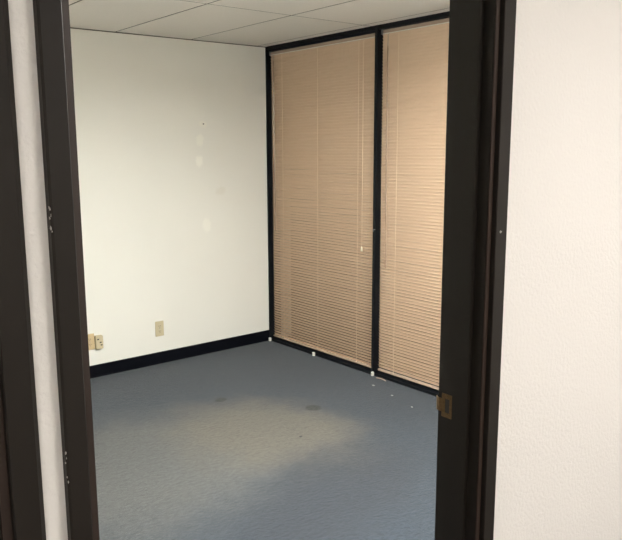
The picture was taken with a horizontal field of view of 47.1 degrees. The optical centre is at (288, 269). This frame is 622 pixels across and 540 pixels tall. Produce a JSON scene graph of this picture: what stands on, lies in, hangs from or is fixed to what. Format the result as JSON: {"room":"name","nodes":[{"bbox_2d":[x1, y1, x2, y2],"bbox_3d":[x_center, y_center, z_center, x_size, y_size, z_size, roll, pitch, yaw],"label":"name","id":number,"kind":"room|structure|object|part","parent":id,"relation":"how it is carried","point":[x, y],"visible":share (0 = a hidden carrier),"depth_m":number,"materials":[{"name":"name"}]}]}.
{"room":"office hallway","nodes":[
{"label":"office hallway","id":0,"kind":"room"},
{"bbox_2d":[70,28,268,365],"bbox_3d":[-1.405,-0.503,5.055,3.547,2.580,0.100,-8,12,-38],"label":"wall","id":1,"kind":"structure","parent":0,"point":[173,204],"depth_m":5.39,"materials":[{"name":"beige paint"}]},
{"bbox_2d":[88,333,94,349],"bbox_3d":[-1.430,0.518,5.132,0.072,0.118,0.009,-8,12,-38],"label":"wall outlet","id":2,"kind":"object","parent":1,"relation":"attached to","point":[91,343],"visible":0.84,"depth_m":5.14,"materials":[{"name":"beige plastic"}]},
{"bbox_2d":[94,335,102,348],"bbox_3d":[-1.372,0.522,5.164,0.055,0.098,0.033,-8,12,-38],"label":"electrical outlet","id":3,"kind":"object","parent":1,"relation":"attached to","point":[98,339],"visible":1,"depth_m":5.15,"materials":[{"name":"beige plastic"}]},
{"bbox_2d":[155,321,163,336],"bbox_3d":[-0.989,0.450,5.474,0.072,0.118,0.009,-8,12,-38],"label":"wall outlet","id":4,"kind":"object","parent":1,"relation":"attached to","point":[159,325],"visible":1,"depth_m":5.47,"materials":[{"name":"beige plastic"}]},
{"bbox_2d":[70,27,264,47],"bbox_3d":[-1.442,-1.620,4.776,3.197,0.008,0.004,-8,12,-38],"label":"trim","id":5,"kind":"structure","parent":1,"relation":"attached to","point":[70,27],"depth_m":5.18,"materials":[{"name":"white metal"}]},
{"bbox_2d":[90,330,268,378],"bbox_3d":[-1.420,0.738,5.176,3.197,0.092,0.010,-8,12,-38],"label":"baseboard","id":6,"kind":"structure","parent":1,"relation":"attached to","point":[113,367],"depth_m":5.59,"materials":[{"name":"black plastic"}]},
{"bbox_2d":[265,47,278,337],"bbox_3d":[-0.124,-0.603,5.990,0.125,2.440,0.015,-8,12,-38],"label":"trim","id":7,"kind":"structure","parent":1,"relation":"attached to","point":[271,280],"depth_m":5.96,"materials":[{"name":"black metal"}]},
{"bbox_2d":[266,26,374,373],"bbox_3d":[0.260,-0.524,5.509,0.125,2.440,1.226,-8,12,-38],"label":"window","id":8,"kind":"structure","parent":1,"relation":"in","point":[367,30],"depth_m":5.55,"materials":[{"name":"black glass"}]},
{"bbox_3d":[0.250,-1.713,5.306,0.125,0.028,1.226,-8,12,-38],"label":"head rail","id":9,"kind":"part","parent":8,"relation":"part of","materials":[{"name":"black metal"}]},
{"bbox_3d":[0.270,0.669,5.713,0.125,0.020,1.226,-8,12,-38],"label":"sill rail","id":10,"kind":"part","parent":8,"relation":"part of","materials":[{"name":"black metal"}]},
{"bbox_2d":[269,33,374,367],"bbox_3d":[0.241,-0.519,5.495,0.042,2.368,1.225,-8,12,-38],"label":"blind","id":11,"kind":"object","parent":8,"relation":"attached to","point":[322,94],"visible":1,"depth_m":5.45,"materials":[{"name":"beige plastic"}]},
{"bbox_3d":[-0.043,-0.561,5.850,0.001,2.328,0.004,-8,12,-38],"label":"ladder cord","id":12,"kind":"part","parent":11,"relation":"part of","materials":[{"name":"beige fabric"}]},
{"bbox_3d":[0.226,-0.506,5.514,0.001,2.328,0.004,-8,12,-38],"label":"ladder cord","id":13,"kind":"part","parent":11,"relation":"part of","materials":[{"name":"beige fabric"}]},
{"bbox_3d":[0.257,0.640,5.697,0.025,0.014,1.217,-8,12,-38],"label":"rail","id":14,"kind":"part","parent":11,"relation":"part of","materials":[{"name":"beige plastic"}]},
{"bbox_3d":[0.501,-0.450,5.170,0.001,2.328,0.004,-8,12,-38],"label":"ladder cord","id":15,"kind":"part","parent":11,"relation":"part of","materials":[{"name":"beige fabric"}]},
{"bbox_3d":[0.526,-0.877,5.047,0.009,1.447,0.008,-8,12,-38],"label":"pull cord","id":16,"kind":"part","parent":11,"relation":"part of","materials":[{"name":"beige fabric"}]},
{"bbox_2d":[69,0,449,46],"bbox_3d":[-0.224,-1.458,3.352,3.337,0.135,3.760,-8,12,-38],"label":"ceiling","id":17,"kind":"structure","parent":0,"point":[265,23],"depth_m":4.42,"materials":[{"name":"tile"}]},
{"bbox_2d":[90,341,437,539],"bbox_3d":[-0.200,1.350,1.985,5.809,0.060,6.820,-8,12,-38],"label":"floor","id":18,"kind":"structure","parent":0,"point":[209,446],"depth_m":3.91,"materials":[{"name":"blue carpet"}]},
{"bbox_2d":[371,25,384,372],"bbox_3d":[0.647,-0.444,5.022,0.130,2.440,0.029,-8,12,-38],"label":"trim","id":19,"kind":"structure","parent":18,"relation":"on","point":[378,76],"depth_m":4.98,"materials":[{"name":"black metal"}]},
{"bbox_2d":[374,11,449,396],"bbox_3d":[1.036,-0.365,4.539,0.125,2.440,1.220,-8,12,-38],"label":"window","id":20,"kind":"structure","parent":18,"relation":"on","point":[443,15],"depth_m":4.87,"materials":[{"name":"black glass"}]},
{"bbox_3d":[1.046,0.828,4.743,0.125,0.020,1.220,-8,12,-38],"label":"sill rail","id":21,"kind":"part","parent":20,"relation":"part of","materials":[{"name":"black metal"}]},
{"bbox_3d":[1.064,-0.365,4.562,0.006,2.392,1.220,-8,12,-38],"label":"pane","id":22,"kind":"part","parent":20,"relation":"part of","materials":[{"name":"clear glass"}]},
{"bbox_2d":[378,18,448,389],"bbox_3d":[1.017,-0.365,4.524,0.042,2.378,1.219,-8,12,-38],"label":"blind","id":23,"kind":"object","parent":20,"relation":"attached to","point":[415,56],"visible":0.48,"depth_m":4.76,"materials":[{"name":"beige plastic"}]},
{"bbox_3d":[0.735,-0.407,4.877,0.001,2.338,0.004,-8,12,-38],"label":"ladder cord","id":24,"kind":"part","parent":23,"relation":"part of","materials":[{"name":"beige fabric"}]},
{"bbox_3d":[1.033,0.799,4.727,0.025,0.014,1.211,-8,12,-38],"label":"rail","id":25,"kind":"part","parent":23,"relation":"part of","materials":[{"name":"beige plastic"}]},
{"bbox_3d":[1.026,-1.554,4.336,0.125,0.028,1.220,-8,12,-38],"label":"head rail","id":26,"kind":"part","parent":20,"relation":"part of","materials":[{"name":"black metal"}]},
{"bbox_2d":[8,0,621,539],"bbox_3d":[0.098,0.113,1.369,5.599,2.580,0.110,-8,12,-38],"label":"wall","id":27,"kind":"structure","parent":0,"point":[559,467],"depth_m":1.70,"materials":[{"name":"white paint"}]},
{"bbox_2d":[0,0,45,539],"bbox_3d":[-0.777,0.480,0.729,1.032,2.087,0.140,-8,12,-38],"label":"door","id":28,"kind":"structure","parent":27,"relation":"in","point":[22,516],"depth_m":0.92,"materials":[{"name":"brown paint"}]},
{"bbox_3d":[-1.561,-0.067,2.510,0.097,2.580,3.760,-8,12,-38],"label":"wall","id":29,"kind":"structure","parent":0,"visible":0},
{"bbox_2d":[33,0,516,539],"bbox_3d":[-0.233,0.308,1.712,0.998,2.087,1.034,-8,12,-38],"label":"door frame","id":30,"kind":"structure","parent":29,"relation":"in","point":[481,48],"depth_m":1.51,"materials":[{"name":"brown paint"}]},
{"bbox_3d":[-0.295,0.442,1.027,0.032,2.054,0.015,-8,12,-38],"label":"casing","id":31,"kind":"part","parent":30,"relation":"part of","materials":[{"name":"brown paint"}]},
{"bbox_3d":[0.364,0.317,1.673,0.008,0.057,0.054,-7,11,-32],"label":"strike plate","id":32,"kind":"part","parent":30,"relation":"part of","materials":[{"name":"gold metal"}]},
{"bbox_3d":[0.458,0.336,1.613,0.040,2.054,0.015,-8,12,-38],"label":"casing","id":33,"kind":"part","parent":30,"relation":"part of","materials":[{"name":"brown paint"}]}
]}

